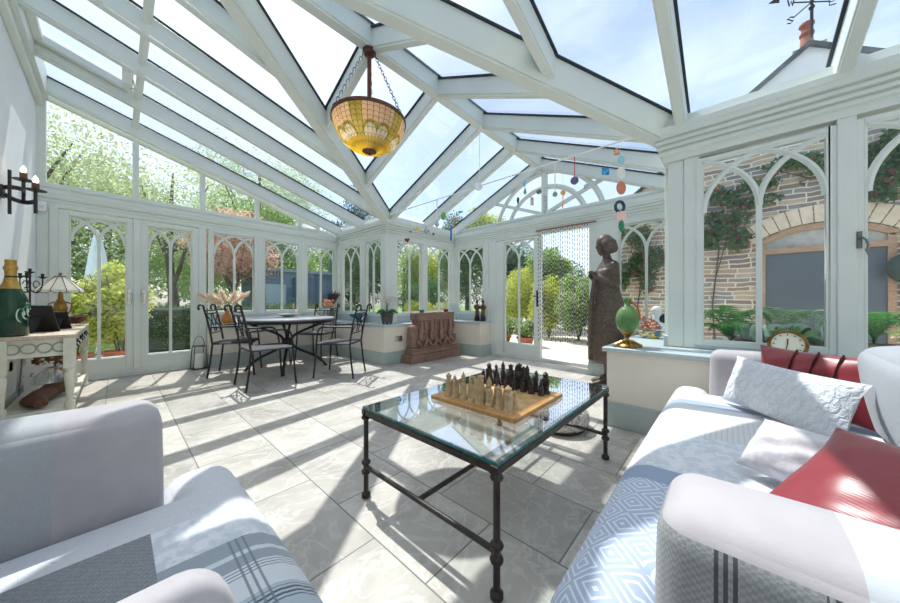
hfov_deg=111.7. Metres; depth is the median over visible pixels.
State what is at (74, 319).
bowl
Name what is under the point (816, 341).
hosta
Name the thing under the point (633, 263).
climbing rose
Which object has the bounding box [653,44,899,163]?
cornice
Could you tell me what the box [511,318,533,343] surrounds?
potted shrub
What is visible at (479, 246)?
window
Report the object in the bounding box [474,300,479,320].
figurine
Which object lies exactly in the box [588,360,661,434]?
baseboard
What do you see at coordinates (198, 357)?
candle
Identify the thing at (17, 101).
wall
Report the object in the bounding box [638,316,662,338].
flower basket
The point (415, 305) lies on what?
shrub
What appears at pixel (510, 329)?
potted shrub
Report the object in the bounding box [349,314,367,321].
footed bowl
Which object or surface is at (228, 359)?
baseboard
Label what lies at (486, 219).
tree
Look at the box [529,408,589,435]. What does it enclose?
pouf
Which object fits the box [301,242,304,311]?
window post
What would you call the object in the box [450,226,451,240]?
charm
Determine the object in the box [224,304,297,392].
dining chair
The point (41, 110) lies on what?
window
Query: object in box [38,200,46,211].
sensor
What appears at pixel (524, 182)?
charm
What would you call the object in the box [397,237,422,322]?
window
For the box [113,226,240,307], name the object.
tree
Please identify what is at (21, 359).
lamp cord
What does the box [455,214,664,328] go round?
window
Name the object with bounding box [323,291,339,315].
flower vase
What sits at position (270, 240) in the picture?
window
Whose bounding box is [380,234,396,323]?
window post
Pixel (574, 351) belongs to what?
ground
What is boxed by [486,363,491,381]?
chess rook
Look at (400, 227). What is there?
roof beam
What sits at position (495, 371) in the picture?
knight
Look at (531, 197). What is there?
charm
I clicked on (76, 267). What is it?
tree
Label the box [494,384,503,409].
knight
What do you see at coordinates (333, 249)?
window
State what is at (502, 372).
bishop
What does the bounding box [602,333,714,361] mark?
window sill
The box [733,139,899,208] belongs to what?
climbing rose
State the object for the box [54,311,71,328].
photo frame
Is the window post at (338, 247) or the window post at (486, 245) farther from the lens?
the window post at (338, 247)
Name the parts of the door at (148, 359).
handle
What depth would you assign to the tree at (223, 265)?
8.77 m
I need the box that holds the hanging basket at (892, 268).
[885,254,899,281]
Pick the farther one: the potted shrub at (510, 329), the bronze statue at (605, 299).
the potted shrub at (510, 329)
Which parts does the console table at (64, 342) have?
leg, oval moulding, leg, leg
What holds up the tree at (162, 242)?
on the ground at (106, 346)
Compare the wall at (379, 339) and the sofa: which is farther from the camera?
the wall at (379, 339)
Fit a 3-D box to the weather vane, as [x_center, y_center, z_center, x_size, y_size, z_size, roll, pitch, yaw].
[5.436,-4.480,4.584,0.900,1.000,0.498,0,0,42]
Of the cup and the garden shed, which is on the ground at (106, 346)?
the garden shed
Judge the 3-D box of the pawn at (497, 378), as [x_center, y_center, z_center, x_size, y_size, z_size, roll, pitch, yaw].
[0.294,0.471,1.862,0.039,0.089,0.035,0,0,-36]
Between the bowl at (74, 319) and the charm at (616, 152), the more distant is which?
the bowl at (74, 319)
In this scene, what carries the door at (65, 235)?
attached to the window post at (53, 211)
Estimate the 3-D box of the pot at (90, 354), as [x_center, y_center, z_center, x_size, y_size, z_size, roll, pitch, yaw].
[-5.419,0.895,4.371,0.424,0.280,0.424,0,0,42]
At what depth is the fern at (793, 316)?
2.92 m
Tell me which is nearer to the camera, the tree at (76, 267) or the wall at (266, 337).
the wall at (266, 337)
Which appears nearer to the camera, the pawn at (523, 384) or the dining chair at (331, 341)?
the pawn at (523, 384)
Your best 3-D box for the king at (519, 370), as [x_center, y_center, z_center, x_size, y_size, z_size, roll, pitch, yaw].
[0.416,0.441,1.831,0.061,0.150,0.060,0,0,36]
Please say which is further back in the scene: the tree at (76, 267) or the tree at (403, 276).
the tree at (403, 276)
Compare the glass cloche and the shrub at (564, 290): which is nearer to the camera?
the glass cloche
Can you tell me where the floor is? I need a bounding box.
[75,353,645,602]
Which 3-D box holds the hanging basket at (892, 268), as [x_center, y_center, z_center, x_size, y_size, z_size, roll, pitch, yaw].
[5.893,-0.522,3.912,0.354,0.565,0.261,0,0,42]
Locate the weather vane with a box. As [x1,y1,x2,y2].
[769,0,835,37]
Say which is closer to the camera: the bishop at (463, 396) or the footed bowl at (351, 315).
the bishop at (463, 396)
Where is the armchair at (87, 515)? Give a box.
[0,400,322,602]
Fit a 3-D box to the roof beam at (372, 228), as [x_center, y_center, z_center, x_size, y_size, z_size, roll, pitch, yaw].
[-1.718,-1.325,5.842,1.930,0.350,0.220,0,0,42]
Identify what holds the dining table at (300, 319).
on the floor
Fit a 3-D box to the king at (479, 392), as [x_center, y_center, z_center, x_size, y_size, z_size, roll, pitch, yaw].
[0.154,0.441,1.548,0.060,0.150,0.061,0,0,-35]
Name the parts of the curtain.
rod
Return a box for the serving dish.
[275,313,298,316]
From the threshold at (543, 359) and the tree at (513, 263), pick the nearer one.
the threshold at (543, 359)
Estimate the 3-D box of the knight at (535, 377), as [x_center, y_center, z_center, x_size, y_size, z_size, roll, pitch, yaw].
[0.490,0.456,1.756,0.045,0.120,0.063,0,0,43]
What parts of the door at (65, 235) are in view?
handle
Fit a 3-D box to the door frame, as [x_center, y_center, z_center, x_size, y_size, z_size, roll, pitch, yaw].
[-4.333,-0.110,4.220,0.100,2.040,0.070,0,0,42]
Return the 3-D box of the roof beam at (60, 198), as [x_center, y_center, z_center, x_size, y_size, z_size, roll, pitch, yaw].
[-3.606,-1.295,5.032,0.110,0.290,3.840,0,0,42]
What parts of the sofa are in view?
arm, arm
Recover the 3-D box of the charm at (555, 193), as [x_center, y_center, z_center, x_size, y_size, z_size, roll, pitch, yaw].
[1.107,-1.287,3.214,0.050,0.358,0.049,0,0,42]
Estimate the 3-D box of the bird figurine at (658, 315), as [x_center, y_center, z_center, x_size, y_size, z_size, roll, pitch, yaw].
[2.534,0.205,3.675,0.211,0.320,0.200,0,0,36]
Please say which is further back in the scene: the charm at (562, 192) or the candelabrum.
the charm at (562, 192)
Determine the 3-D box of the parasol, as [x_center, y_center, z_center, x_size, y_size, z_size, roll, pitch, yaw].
[-6.430,-0.145,5.563,0.480,2.350,0.480,0,0,42]
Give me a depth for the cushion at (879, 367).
1.05 m
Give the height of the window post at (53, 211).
2.060 m
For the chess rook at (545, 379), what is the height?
0.124 m
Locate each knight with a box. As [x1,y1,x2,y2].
[451,375,460,397]
[493,364,497,383]
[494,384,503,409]
[532,370,537,391]
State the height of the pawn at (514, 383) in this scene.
0.089 m
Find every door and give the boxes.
[58,209,132,373]
[141,221,198,367]
[496,235,541,357]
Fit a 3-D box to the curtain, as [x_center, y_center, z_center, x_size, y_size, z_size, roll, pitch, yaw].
[1.808,-0.277,4.833,0.960,1.862,0.025,0,0,42]
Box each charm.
[424,226,429,233]
[432,201,434,234]
[435,200,438,226]
[441,198,445,219]
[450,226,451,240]
[522,180,526,193]
[530,196,533,205]
[544,195,546,212]
[552,163,557,196]
[560,190,565,207]
[613,147,619,154]
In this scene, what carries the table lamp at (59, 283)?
on the console table at (64, 342)
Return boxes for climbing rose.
[622,224,664,310]
[704,184,755,339]
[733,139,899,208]
[868,129,899,203]
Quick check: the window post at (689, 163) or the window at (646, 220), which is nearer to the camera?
the window post at (689, 163)
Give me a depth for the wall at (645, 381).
2.29 m
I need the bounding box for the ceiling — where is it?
[0,0,878,235]
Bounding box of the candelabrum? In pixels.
[17,268,47,303]
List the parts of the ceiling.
wall plate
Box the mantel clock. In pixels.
[767,330,809,351]
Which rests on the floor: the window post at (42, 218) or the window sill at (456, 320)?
the window post at (42, 218)
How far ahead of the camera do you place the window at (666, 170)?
2.63 m
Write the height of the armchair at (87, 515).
0.750 m
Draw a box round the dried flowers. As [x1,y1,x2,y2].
[31,350,79,378]
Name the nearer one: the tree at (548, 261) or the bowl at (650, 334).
the bowl at (650, 334)
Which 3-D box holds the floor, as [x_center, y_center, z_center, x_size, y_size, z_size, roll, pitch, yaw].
[0.121,1.030,2.738,8.710,0.060,5.670,0,0,42]
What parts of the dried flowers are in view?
pot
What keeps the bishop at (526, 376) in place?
on the board
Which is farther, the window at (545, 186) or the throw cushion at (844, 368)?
the window at (545, 186)
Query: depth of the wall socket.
5.00 m
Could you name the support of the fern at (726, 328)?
on the stone planter at (737, 338)
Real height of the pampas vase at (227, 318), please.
0.586 m
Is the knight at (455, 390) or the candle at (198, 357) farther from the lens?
the candle at (198, 357)
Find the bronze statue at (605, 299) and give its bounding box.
[588,234,623,383]
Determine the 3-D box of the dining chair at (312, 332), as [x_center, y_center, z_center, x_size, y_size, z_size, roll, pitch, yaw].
[-2.366,0.513,5.497,0.521,0.978,0.655,0,0,9]
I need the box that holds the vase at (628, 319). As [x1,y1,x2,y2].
[613,297,642,348]
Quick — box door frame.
[133,219,140,368]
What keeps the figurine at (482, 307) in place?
on the window sill at (456, 320)
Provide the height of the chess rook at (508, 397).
0.124 m
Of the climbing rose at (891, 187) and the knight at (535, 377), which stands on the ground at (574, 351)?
the climbing rose at (891, 187)
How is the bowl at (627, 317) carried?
on the vase at (628, 319)
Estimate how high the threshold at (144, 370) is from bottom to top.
0.090 m
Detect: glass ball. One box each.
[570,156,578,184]
[584,153,588,188]
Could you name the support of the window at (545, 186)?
attached to the roof beam at (653, 204)
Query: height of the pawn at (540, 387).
0.089 m
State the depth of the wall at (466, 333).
5.74 m
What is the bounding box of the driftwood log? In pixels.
[19,381,64,407]
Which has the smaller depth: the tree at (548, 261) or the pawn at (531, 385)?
the pawn at (531, 385)
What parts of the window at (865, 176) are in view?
handle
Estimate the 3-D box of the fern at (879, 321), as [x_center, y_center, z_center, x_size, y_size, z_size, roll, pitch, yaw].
[3.733,0.229,2.663,0.578,0.282,0.536,0,0,18]
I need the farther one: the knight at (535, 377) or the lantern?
the lantern
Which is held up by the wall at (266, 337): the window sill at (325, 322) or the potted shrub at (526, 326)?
the window sill at (325, 322)
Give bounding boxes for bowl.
[69,314,87,323]
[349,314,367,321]
[616,299,639,331]
[638,330,662,338]
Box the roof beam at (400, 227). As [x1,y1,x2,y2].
[386,217,453,247]
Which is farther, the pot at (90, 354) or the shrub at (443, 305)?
the shrub at (443, 305)
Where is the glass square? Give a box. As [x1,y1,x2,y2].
[602,147,608,174]
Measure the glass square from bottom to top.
0.265 m
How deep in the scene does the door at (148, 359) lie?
4.45 m
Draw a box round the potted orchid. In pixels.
[373,293,401,323]
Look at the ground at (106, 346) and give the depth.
7.32 m
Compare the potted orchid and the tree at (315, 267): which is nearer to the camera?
the potted orchid
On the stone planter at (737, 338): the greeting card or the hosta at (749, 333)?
the hosta at (749, 333)
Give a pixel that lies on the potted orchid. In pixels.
(386, 317)
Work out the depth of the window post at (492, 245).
5.81 m
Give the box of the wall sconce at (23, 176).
[0,165,47,213]
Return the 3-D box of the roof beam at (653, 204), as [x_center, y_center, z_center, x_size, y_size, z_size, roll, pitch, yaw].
[1.551,-1.325,5.197,4.114,0.350,0.132,0,0,42]
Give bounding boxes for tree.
[47,102,173,268]
[49,161,189,303]
[76,130,239,306]
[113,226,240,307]
[174,205,283,304]
[181,128,331,229]
[189,188,314,286]
[283,247,352,300]
[323,185,406,311]
[324,241,379,307]
[398,244,428,311]
[398,276,445,310]
[407,249,447,296]
[436,210,492,310]
[466,207,510,281]
[506,241,531,311]
[524,247,576,330]
[566,260,588,287]
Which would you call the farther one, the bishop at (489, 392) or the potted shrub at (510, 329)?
the potted shrub at (510, 329)
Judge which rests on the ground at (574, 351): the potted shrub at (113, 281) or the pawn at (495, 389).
the potted shrub at (113, 281)
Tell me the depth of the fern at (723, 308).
3.12 m
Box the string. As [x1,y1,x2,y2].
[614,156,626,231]
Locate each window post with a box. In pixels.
[36,206,48,363]
[49,206,58,367]
[197,227,205,362]
[257,236,261,313]
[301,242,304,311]
[337,246,344,313]
[361,240,363,311]
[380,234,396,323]
[423,242,426,311]
[452,248,455,318]
[484,242,488,320]
[489,241,496,354]
[589,222,615,297]
[668,160,683,346]
[684,156,698,347]
[835,115,856,357]
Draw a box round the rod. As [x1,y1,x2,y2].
[389,126,631,214]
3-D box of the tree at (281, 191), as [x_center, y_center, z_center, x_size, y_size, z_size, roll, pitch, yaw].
[-8.847,-3.499,14.604,6.382,9.071,6.645,0,0,-45]
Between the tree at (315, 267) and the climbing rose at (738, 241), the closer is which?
the climbing rose at (738, 241)
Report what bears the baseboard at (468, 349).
attached to the wall at (466, 333)
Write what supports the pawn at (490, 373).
on the board
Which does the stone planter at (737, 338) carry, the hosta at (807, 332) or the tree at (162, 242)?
the hosta at (807, 332)
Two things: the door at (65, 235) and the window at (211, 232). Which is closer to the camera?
the door at (65, 235)
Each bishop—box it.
[459,372,467,399]
[484,377,493,407]
[500,362,505,385]
[524,365,529,390]
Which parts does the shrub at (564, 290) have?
stem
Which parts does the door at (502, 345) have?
handle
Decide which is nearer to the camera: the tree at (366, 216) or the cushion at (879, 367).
the cushion at (879, 367)
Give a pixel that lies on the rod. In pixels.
(478, 186)
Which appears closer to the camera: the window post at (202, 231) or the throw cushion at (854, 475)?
the throw cushion at (854, 475)
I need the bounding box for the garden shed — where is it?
[241,267,331,306]
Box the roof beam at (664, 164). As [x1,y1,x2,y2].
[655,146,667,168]
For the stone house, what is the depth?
4.70 m
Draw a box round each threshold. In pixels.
[87,362,205,380]
[495,352,587,367]
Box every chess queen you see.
[467,375,474,402]
[508,364,513,386]
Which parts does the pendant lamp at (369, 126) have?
chain, lamp shade, rod, chain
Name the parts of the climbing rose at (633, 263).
stem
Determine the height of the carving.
0.820 m
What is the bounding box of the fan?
[447,303,460,319]
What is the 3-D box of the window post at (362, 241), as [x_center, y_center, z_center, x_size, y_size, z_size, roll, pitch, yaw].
[-1.610,-0.393,5.753,0.090,1.515,0.125,0,0,42]
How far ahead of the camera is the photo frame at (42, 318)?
2.62 m
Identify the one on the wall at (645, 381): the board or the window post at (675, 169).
the window post at (675, 169)
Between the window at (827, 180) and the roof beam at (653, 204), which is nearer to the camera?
the window at (827, 180)
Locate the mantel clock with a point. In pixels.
(783, 339)
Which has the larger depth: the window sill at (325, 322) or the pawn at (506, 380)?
the window sill at (325, 322)
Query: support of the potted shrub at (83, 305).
on the ground at (574, 351)
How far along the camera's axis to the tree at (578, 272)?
17.90 m
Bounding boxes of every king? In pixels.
[473,374,485,405]
[515,363,524,388]
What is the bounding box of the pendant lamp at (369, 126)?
[330,45,405,156]
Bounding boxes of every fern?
[704,305,772,324]
[704,320,762,340]
[744,307,823,326]
[821,312,899,343]
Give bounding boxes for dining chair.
[197,304,262,378]
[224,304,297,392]
[295,303,339,359]
[313,304,371,378]
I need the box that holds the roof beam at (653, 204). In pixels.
[454,191,664,247]
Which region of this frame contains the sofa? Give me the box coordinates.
[550,346,899,602]
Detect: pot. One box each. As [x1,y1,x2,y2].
[76,352,94,358]
[101,348,124,356]
[516,336,533,343]
[799,20,814,48]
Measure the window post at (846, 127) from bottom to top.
1.515 m
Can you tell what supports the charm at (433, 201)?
hanging from the rod
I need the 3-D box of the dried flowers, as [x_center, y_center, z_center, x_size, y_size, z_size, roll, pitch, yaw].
[-4.275,0.639,3.314,0.278,0.422,0.353,0,0,-35]
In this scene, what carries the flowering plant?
on the stone planter at (737, 338)
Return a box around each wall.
[0,14,35,399]
[206,322,329,365]
[330,322,402,352]
[403,322,490,349]
[607,346,709,410]
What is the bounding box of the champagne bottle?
[0,259,30,336]
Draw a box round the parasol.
[84,229,107,357]
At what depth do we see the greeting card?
2.98 m
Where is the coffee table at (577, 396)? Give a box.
[361,368,609,602]
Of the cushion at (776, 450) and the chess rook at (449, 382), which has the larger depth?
the chess rook at (449, 382)
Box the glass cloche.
[30,366,64,384]
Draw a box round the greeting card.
[22,363,54,390]
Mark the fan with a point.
(453, 308)
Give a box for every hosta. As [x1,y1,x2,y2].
[733,323,787,342]
[770,325,821,339]
[783,323,871,345]
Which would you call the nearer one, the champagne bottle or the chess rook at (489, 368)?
the chess rook at (489, 368)
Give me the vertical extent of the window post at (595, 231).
2.150 m
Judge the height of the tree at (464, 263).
5.173 m
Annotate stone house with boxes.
[622,20,899,349]
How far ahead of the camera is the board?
1.55 m
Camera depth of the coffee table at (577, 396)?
1.42 m
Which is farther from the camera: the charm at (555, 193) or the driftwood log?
the charm at (555, 193)
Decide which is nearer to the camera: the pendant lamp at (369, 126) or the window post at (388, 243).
the pendant lamp at (369, 126)
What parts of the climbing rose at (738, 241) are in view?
stem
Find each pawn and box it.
[481,369,485,383]
[488,371,493,384]
[493,386,496,404]
[495,372,500,386]
[503,373,508,387]
[511,375,516,390]
[512,390,518,409]
[520,376,526,392]
[528,378,534,393]
[538,380,544,396]
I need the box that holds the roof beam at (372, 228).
[336,218,386,246]
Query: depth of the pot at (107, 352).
4.65 m
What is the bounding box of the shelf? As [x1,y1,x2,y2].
[5,373,85,419]
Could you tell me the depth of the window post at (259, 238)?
5.29 m
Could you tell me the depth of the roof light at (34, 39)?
3.12 m
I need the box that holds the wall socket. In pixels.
[395,336,401,341]
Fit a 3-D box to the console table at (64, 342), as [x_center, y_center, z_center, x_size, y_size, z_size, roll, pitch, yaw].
[-3.842,0.630,2.948,1.790,0.740,0.397,0,0,42]
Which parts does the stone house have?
door, door frame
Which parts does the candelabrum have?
arm, stem, arm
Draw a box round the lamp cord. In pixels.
[17,359,22,397]
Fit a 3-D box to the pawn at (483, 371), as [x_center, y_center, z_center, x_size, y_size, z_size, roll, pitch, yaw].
[0.213,0.471,1.941,0.035,0.089,0.039,0,0,31]
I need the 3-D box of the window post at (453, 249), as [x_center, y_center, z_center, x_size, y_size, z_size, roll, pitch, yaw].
[0.120,-0.393,6.507,0.090,1.515,0.140,0,0,42]
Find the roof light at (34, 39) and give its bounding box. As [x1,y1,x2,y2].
[24,9,136,91]
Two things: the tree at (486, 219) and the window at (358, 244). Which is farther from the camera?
the tree at (486, 219)
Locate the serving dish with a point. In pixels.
(289, 314)
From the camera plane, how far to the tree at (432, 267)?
22.10 m
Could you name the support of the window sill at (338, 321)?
on the wall at (379, 339)
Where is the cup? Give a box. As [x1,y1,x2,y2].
[24,268,34,273]
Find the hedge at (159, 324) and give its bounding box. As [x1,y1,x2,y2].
[113,301,359,352]
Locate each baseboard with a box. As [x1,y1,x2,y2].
[4,385,23,408]
[207,344,328,367]
[329,345,389,365]
[389,343,490,364]
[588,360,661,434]
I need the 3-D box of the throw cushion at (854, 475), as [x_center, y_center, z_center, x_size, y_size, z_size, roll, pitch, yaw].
[0.860,0.407,0.541,0.285,0.206,0.420,0,0,-8]
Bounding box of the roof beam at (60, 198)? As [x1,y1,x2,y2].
[38,182,336,246]
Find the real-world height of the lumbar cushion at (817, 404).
0.238 m
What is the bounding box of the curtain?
[536,220,596,344]
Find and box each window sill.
[206,322,325,327]
[331,320,397,326]
[388,319,491,325]
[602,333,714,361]
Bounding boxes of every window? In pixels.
[36,96,319,232]
[206,229,335,324]
[262,236,300,312]
[305,242,336,311]
[337,241,379,322]
[363,236,379,315]
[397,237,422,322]
[427,243,451,311]
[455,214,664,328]
[456,243,483,313]
[462,170,664,231]
[664,169,667,345]
[694,125,857,356]
[857,109,899,355]
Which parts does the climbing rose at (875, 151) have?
stem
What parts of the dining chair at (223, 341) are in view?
leg, leg, armrest, seat, seat frame, armrest, leg, leg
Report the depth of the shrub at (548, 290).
8.57 m
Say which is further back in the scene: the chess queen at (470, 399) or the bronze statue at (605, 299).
the bronze statue at (605, 299)
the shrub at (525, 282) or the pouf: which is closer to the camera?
the pouf
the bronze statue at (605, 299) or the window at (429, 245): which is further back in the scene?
the window at (429, 245)
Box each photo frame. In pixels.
[29,305,59,332]
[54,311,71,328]
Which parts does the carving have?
moulding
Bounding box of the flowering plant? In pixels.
[884,327,899,340]
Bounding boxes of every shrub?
[71,279,120,358]
[72,259,157,356]
[403,300,431,311]
[433,302,447,310]
[506,266,533,319]
[507,316,516,341]
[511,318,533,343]
[527,275,564,337]
[554,271,588,340]
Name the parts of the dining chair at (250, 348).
leg, leg, armrest, seat, seat frame, armrest, leg, leg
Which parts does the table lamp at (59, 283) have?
lamp shade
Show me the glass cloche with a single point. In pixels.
(63, 372)
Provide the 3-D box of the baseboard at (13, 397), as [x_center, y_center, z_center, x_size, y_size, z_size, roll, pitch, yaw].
[-1.713,0.917,0.718,8.500,0.165,0.022,0,0,42]
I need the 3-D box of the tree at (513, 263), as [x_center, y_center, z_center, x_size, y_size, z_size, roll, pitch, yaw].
[2.759,-1.096,14.506,2.597,4.267,2.301,0,0,42]
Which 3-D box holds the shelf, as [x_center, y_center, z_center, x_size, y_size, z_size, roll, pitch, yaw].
[-3.843,0.865,2.946,1.750,0.030,0.353,0,0,42]
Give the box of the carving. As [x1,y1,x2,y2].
[402,312,459,364]
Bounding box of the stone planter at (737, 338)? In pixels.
[723,336,899,347]
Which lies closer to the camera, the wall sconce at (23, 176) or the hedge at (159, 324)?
the wall sconce at (23, 176)
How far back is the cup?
2.75 m
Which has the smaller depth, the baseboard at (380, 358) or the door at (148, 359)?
the door at (148, 359)
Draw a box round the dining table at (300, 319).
[232,315,334,375]
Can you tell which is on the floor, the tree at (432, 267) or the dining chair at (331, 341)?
the dining chair at (331, 341)
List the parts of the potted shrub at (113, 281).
stem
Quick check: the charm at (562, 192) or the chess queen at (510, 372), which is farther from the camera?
the charm at (562, 192)
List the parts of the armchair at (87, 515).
arm, arm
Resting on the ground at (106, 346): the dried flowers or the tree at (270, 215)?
the tree at (270, 215)
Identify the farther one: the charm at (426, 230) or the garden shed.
the garden shed
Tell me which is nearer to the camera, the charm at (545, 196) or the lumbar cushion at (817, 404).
the lumbar cushion at (817, 404)
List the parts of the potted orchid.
pot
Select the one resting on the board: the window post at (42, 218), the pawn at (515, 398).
the pawn at (515, 398)
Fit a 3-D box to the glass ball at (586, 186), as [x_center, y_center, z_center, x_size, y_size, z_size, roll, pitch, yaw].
[1.342,-1.288,2.998,0.050,0.357,0.050,0,0,42]
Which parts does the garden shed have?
door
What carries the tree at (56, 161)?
on the ground at (106, 346)
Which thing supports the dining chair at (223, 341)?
on the floor
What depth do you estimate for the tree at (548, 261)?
10.34 m
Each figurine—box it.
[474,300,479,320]
[480,300,485,320]
[650,306,664,332]
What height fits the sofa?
0.840 m
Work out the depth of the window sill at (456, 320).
5.67 m
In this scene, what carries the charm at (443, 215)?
hanging from the rod
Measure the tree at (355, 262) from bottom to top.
4.046 m
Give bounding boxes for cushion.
[0,465,322,602]
[721,356,872,436]
[736,418,829,481]
[760,345,875,431]
[770,427,899,529]
[857,346,899,446]
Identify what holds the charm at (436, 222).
hanging from the rod
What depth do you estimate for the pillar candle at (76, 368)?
3.21 m
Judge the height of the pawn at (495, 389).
0.089 m
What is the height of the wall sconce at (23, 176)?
0.455 m
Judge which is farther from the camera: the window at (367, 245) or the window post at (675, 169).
the window at (367, 245)
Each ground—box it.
[76,306,528,351]
[94,318,588,361]
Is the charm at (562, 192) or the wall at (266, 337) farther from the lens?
the wall at (266, 337)
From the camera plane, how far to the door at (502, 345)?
5.49 m
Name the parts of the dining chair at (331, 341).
leg, leg, armrest, seat frame, seat, armrest, leg, leg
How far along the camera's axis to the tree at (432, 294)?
19.38 m
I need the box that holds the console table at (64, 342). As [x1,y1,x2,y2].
[0,324,88,419]
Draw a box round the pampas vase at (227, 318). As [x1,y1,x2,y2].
[196,288,249,323]
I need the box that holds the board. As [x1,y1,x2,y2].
[431,383,561,423]
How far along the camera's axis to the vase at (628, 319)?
2.42 m
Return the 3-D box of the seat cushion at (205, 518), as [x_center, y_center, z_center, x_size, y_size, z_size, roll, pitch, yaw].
[-0.650,0.640,0.511,1.070,0.204,0.700,0,0,42]
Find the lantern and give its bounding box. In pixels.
[190,336,207,370]
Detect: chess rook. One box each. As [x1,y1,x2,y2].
[444,373,452,395]
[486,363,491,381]
[503,385,512,412]
[542,371,549,394]
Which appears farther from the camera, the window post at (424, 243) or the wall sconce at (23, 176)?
the window post at (424, 243)
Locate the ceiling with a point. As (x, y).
(527, 65)
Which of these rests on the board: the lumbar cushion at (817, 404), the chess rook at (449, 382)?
the chess rook at (449, 382)
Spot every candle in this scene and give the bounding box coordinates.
[62,363,77,382]
[194,353,203,368]
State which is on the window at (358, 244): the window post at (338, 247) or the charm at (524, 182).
the window post at (338, 247)
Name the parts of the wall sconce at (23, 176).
plate, rod, arm, arm, rod, bulb, rod, bulb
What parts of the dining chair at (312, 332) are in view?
leg, leg, seat frame, seat, leg, leg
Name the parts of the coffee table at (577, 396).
leg, glass, frame, leg, leg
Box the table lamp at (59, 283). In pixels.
[34,273,85,326]

